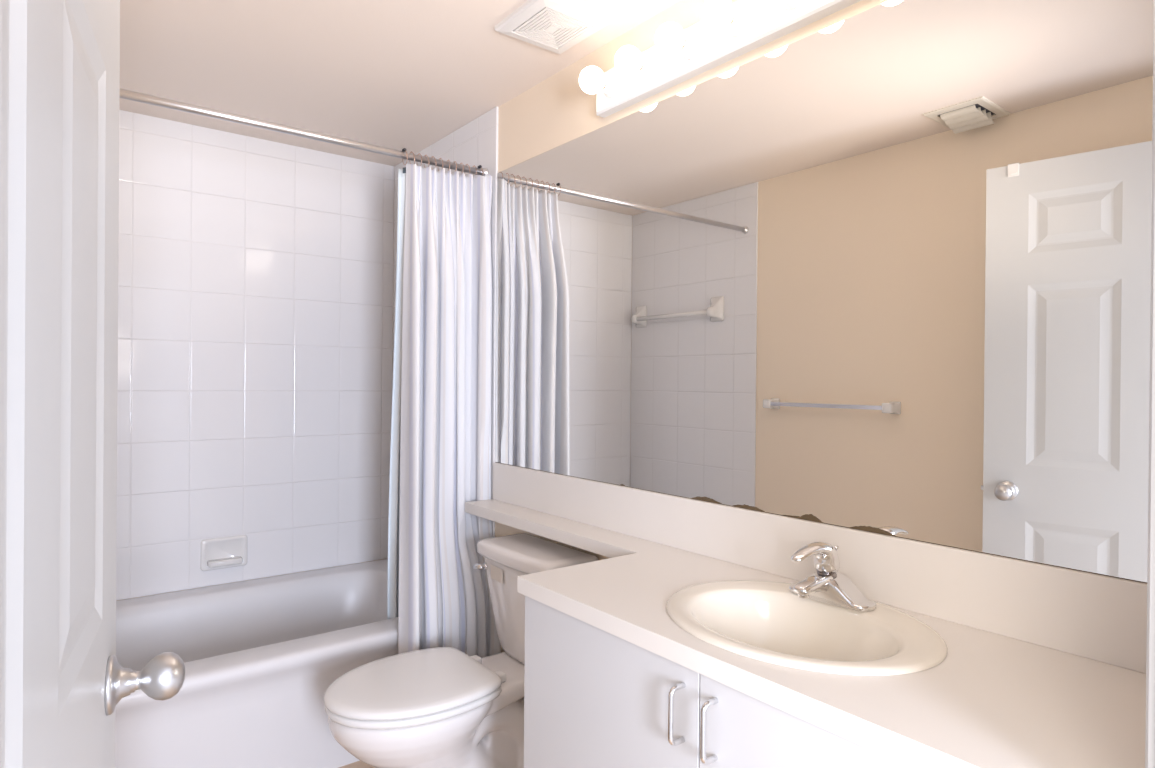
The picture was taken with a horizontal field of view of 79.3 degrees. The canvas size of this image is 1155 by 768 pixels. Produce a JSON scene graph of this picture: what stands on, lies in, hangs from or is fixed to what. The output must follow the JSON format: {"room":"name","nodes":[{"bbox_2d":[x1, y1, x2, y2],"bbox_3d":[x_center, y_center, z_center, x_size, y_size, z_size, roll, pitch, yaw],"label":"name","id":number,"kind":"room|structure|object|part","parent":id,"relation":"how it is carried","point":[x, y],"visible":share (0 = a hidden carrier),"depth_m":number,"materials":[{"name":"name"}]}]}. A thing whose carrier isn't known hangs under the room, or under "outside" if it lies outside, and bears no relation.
{"room":"bathroom","nodes":[
{"label":"bathroom","id":0,"kind":"room"},
{"bbox_2d":[116,229,393,600],"bbox_3d":[-1.503,0.099,2.872,1.526,2.258,0.092,0,0,-38],"label":"wall","id":1,"kind":"structure","parent":0,"point":[393,229],"depth_m":3.12,"materials":[{"name":"white tile"}]},
{"bbox_2d":[200,535,246,570],"bbox_3d":[-1.430,0.690,2.833,0.173,0.126,0.052,0,0,-38],"label":"soap dish","id":2,"kind":"object","parent":1,"relation":"attached to","point":[224,552],"visible":1,"depth_m":2.84,"materials":[{"name":"white ceramic"}]},
{"bbox_2d":[116,110,393,599],"bbox_3d":[-1.471,-0.106,2.831,1.508,1.848,0.008,0,0,-38],"label":"wall tile","id":3,"kind":"object","parent":1,"relation":"attached to","point":[255,275],"depth_m":2.91,"materials":[{"name":"white tile"}]},
{"bbox_2d":[339,761,374,767],"bbox_3d":[-0.540,1.265,1.623,1.526,0.050,3.065,0,0,-38],"label":"floor","id":4,"kind":"structure","parent":0,"point":[359,764],"depth_m":2.26,"materials":[{"name":"beige tile"}]},
{"bbox_2d":[115,559,397,767],"bbox_3d":[-1.193,1.026,2.463,1.504,0.411,0.929,0,0,-38],"label":"bathtub","id":5,"kind":"object","parent":4,"relation":"on","point":[260,657],"visible":0.58,"depth_m":2.21,"materials":[{"name":"white ceramic"}]},
{"bbox_2d":[323,533,597,767],"bbox_3d":[-0.351,0.872,2.003,0.735,0.736,0.408,0,0,-38],"label":"toilet","id":6,"kind":"object","parent":4,"relation":"on","point":[439,707],"visible":0.82,"depth_m":1.92,"materials":[{"name":"white ceramic"}]},
{"bbox_3d":[-0.465,0.819,1.914,0.446,0.024,0.386,0,0,-38],"label":"lid","id":7,"kind":"part","parent":6,"relation":"part of","materials":[{"name":"white plastic"}]},
{"bbox_3d":[-0.463,0.845,1.915,0.442,0.021,0.380,0,0,-38],"label":"seat","id":8,"kind":"part","parent":6,"relation":"part of","materials":[{"name":"white plastic"}]},
{"bbox_3d":[-0.358,1.045,1.999,0.698,0.390,0.366,0,0,-38],"label":"bowl","id":9,"kind":"part","parent":6,"relation":"part of","materials":[{"name":"white ceramic"}]},
{"bbox_3d":[-0.311,0.586,2.239,0.058,0.026,0.025,1,0,26],"label":"flush lever","id":10,"kind":"part","parent":6,"relation":"part of","materials":[{"name":"silver metal"}]},
{"bbox_3d":[-0.137,0.698,2.167,0.185,0.303,0.374,0,0,-38],"label":"tank","id":11,"kind":"part","parent":6,"relation":"part of","materials":[{"name":"white ceramic"}]},
{"bbox_3d":[-0.140,0.529,2.163,0.208,0.046,0.408,0,0,-38],"label":"tank lid","id":12,"kind":"part","parent":6,"relation":"part of","materials":[{"name":"white ceramic"}]},
{"bbox_2d":[524,596,909,767],"bbox_3d":[0.392,0.859,1.248,0.503,0.781,1.112,0,0,-38],"label":"vanity cabinet","id":13,"kind":"object","parent":4,"relation":"on","point":[594,697],"visible":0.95,"depth_m":1.26,"materials":[{"name":"white laminate"}]},
{"bbox_3d":[0.045,0.808,1.355,0.018,0.686,0.516,0,0,-38],"label":"door","id":14,"kind":"part","parent":13,"relation":"part of","materials":[{"name":"white laminate"}]},
{"bbox_3d":[0.164,0.552,1.161,0.035,0.102,0.010,0,0,-38],"label":"handle","id":15,"kind":"part","parent":13,"relation":"part of","materials":[{"name":"silver metal"}]},
{"bbox_3d":[0.208,0.552,1.105,0.035,0.102,0.010,0,0,-38],"label":"handle","id":16,"kind":"part","parent":13,"relation":"part of","materials":[{"name":"silver metal"}]},
{"bbox_3d":[0.364,0.812,0.945,0.018,0.686,0.520,0,0,-38],"label":"door","id":17,"kind":"part","parent":13,"relation":"part of","materials":[{"name":"white laminate"}]},
{"bbox_2d":[465,463,1146,767],"bbox_3d":[0.127,0.379,1.613,0.491,0.169,2.022,0,0,-38],"label":"countertop","id":18,"kind":"structure","parent":13,"relation":"on","point":[1044,666],"depth_m":1.17,"materials":[{"name":"white laminate"}]},
{"bbox_2d":[465,499,669,557],"bbox_3d":[-0.076,0.443,2.164,0.122,0.035,0.904,0,0,-38],"label":"shelf","id":19,"kind":"object","parent":18,"relation":"attached to","point":[607,540],"depth_m":2.07,"materials":[{"name":"white laminate"}]},
{"bbox_2d":[666,580,947,675],"bbox_3d":[0.396,0.497,1.272,0.424,0.148,0.504,0,0,-38],"label":"sink","id":20,"kind":"object","parent":18,"relation":"in","point":[764,621],"visible":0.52,"depth_m":1.33,"materials":[{"name":"beige ceramic"}]},
{"bbox_2d":[789,542,876,611],"bbox_3d":[0.469,0.366,1.352,0.153,0.116,0.178,0,0,-38],"label":"faucet","id":21,"kind":"object","parent":18,"relation":"on","point":[827,585],"visible":1,"depth_m":1.34,"materials":[{"name":"silver metal"}]},
{"bbox_3d":[0.462,0.389,1.352,0.113,0.035,0.041,0,0,-38],"label":"spout","id":22,"kind":"part","parent":21,"relation":"part of","materials":[{"name":"silver metal"}]},
{"bbox_3d":[0.458,0.337,1.349,0.132,0.058,0.049,0,0,-38],"label":"handle","id":23,"kind":"part","parent":21,"relation":"part of","materials":[{"name":"silver metal"}]},
{"bbox_2d":[119,0,680,165],"bbox_3d":[-0.526,-1.043,1.623,1.566,0.050,3.085,0,0,-38],"label":"ceiling","id":24,"kind":"structure","parent":0,"point":[393,74],"depth_m":2.21,"materials":[{"name":"beige paint"}]},
{"bbox_2d":[494,0,610,53],"bbox_3d":[-0.071,-1.006,1.957,0.232,0.019,0.238,0,0,-38],"label":"ceiling vent","id":25,"kind":"object","parent":24,"relation":"in","point":[556,26],"visible":1,"depth_m":1.93,"materials":[{"name":"white plastic"}]},
{"bbox_2d":[495,0,888,652],"bbox_3d":[0.082,0.115,2.157,0.100,2.258,3.165,0,0,-38],"label":"wall","id":26,"kind":"structure","parent":0,"point":[556,111],"depth_m":2.18,"materials":[{"name":"beige paint"}]},
{"bbox_2d":[119,88,488,175],"bbox_3d":[-0.938,-0.793,2.149,1.508,0.037,0.037,0,0,-38],"label":"curtain rod","id":27,"kind":"object","parent":26,"relation":"attached to","point":[124,94],"visible":0.78,"depth_m":2.16,"materials":[{"name":"silver metal"}]},
{"bbox_3d":[-0.364,-0.786,2.595,0.012,0.056,0.041,0,0,-38],"label":"curtain ring","id":28,"kind":"object","parent":27,"relation":"hanging from","visible":0},
{"bbox_2d":[387,167,405,618],"bbox_3d":[-0.536,0.169,2.567,0.317,1.856,0.105,0,0,-38],"label":"liner","id":29,"kind":"object","parent":28,"relation":"hanging from","point":[394,481],"visible":0.06,"depth_m":2.49,"materials":[{"name":"white plastic"}]},
{"bbox_2d":[392,107,498,536],"bbox_3d":[-0.587,0.106,2.928,0.010,2.258,0.927,0,0,-38],"label":"wall tile","id":30,"kind":"object","parent":26,"relation":"attached to","point":[475,143],"depth_m":2.63,"materials":[{"name":"white tile"}]},
{"bbox_2d":[579,0,861,117],"bbox_3d":[0.304,-0.851,1.678,0.146,0.116,0.915,0,0,-38],"label":"vanity light","id":31,"kind":"object","parent":26,"relation":"attached to","point":[726,31],"visible":1,"depth_m":1.71,"materials":[{"name":"white metal"}]},
{"bbox_2d":[579,66,618,97],"bbox_3d":[0.055,-0.853,1.968,0.110,0.073,0.073,0,0,-38],"label":"bulb","id":32,"kind":"object","parent":31,"relation":"attached to","point":[592,80],"depth_m":1.95,"materials":[{"name":"white glass"}]},
{"bbox_2d":[614,45,656,79],"bbox_3d":[0.149,-0.852,1.848,0.110,0.073,0.073,0,0,-38],"label":"bulb","id":33,"kind":"object","parent":31,"relation":"attached to","point":[629,61],"depth_m":1.83,"materials":[{"name":"white glass"}]},
{"bbox_2d":[655,22,698,59],"bbox_3d":[0.242,-0.851,1.728,0.110,0.073,0.073,0,0,-38],"label":"bulb","id":34,"kind":"object","parent":31,"relation":"attached to","point":[670,39],"depth_m":1.71,"materials":[{"name":"white glass"}]},
{"bbox_2d":[701,0,748,36],"bbox_3d":[0.335,-0.849,1.608,0.110,0.073,0.073,0,0,-38],"label":"bulb","id":35,"kind":"object","parent":31,"relation":"attached to","point":[717,15],"depth_m":1.60,"materials":[{"name":"white glass"}]},
{"bbox_2d":[762,0,801,10],"bbox_3d":[0.428,-0.848,1.488,0.110,0.073,0.073,0,0,-38],"label":"bulb","id":36,"kind":"object","parent":31,"relation":"attached to","point":[779,5],"depth_m":1.51,"materials":[{"name":"white glass"}]},
{"bbox_2d":[493,463,1146,673],"bbox_3d":[0.316,0.363,1.758,0.015,0.134,2.022,0,0,-38],"label":"backsplash","id":37,"kind":"structure","parent":26,"relation":"attached to","point":[1097,617],"depth_m":1.35,"materials":[{"name":"white laminate"}]},
{"bbox_2d":[495,0,1153,582],"bbox_3d":[0.319,-0.235,1.767,0.006,1.060,2.003,0,0,-38],"label":"wall mirror","id":38,"kind":"object","parent":26,"relation":"attached to","point":[885,269],"visible":1,"depth_m":1.40,"materials":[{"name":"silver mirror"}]},
{"bbox_3d":[0.377,0.123,0.452,1.526,2.258,0.110,0,0,-38],"label":"wall","id":39,"kind":"structure","parent":0,"visible":0},
{"bbox_2d":[0,0,184,767],"bbox_3d":[-0.366,0.242,0.497,0.172,1.982,0.877,0,0,-31],"label":"door","id":40,"kind":"structure","parent":39,"relation":"in","point":[63,681],"depth_m":0.54,"materials":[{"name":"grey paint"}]},
{"bbox_3d":[-0.509,0.349,0.825,0.078,0.065,0.065,0,0,-28],"label":"knob","id":41,"kind":"part","parent":40,"relation":"part of","materials":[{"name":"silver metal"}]},
{"bbox_2d":[1145,0,1154,767],"bbox_3d":[0.180,0.214,0.381,1.045,2.073,0.017,0,0,-38],"label":"trim","id":42,"kind":"structure","parent":39,"relation":"attached to","point":[1150,646],"depth_m":0.67,"materials":[{"name":"grey paint"}]},
{"bbox_3d":[-0.426,-0.783,2.546,0.008,0.051,0.041,0,0,-38],"label":"curtain ring","id":43,"kind":"object","parent":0,"visible":0},
{"bbox_2d":[398,163,500,657],"bbox_3d":[-0.450,0.185,2.431,0.380,1.906,0.218,0,0,-44],"label":"shower curtain","id":44,"kind":"object","parent":43,"relation":"hanging from","point":[445,431],"visible":0.87,"depth_m":2.44,"materials":[{"name":"fabric"}]}
]}

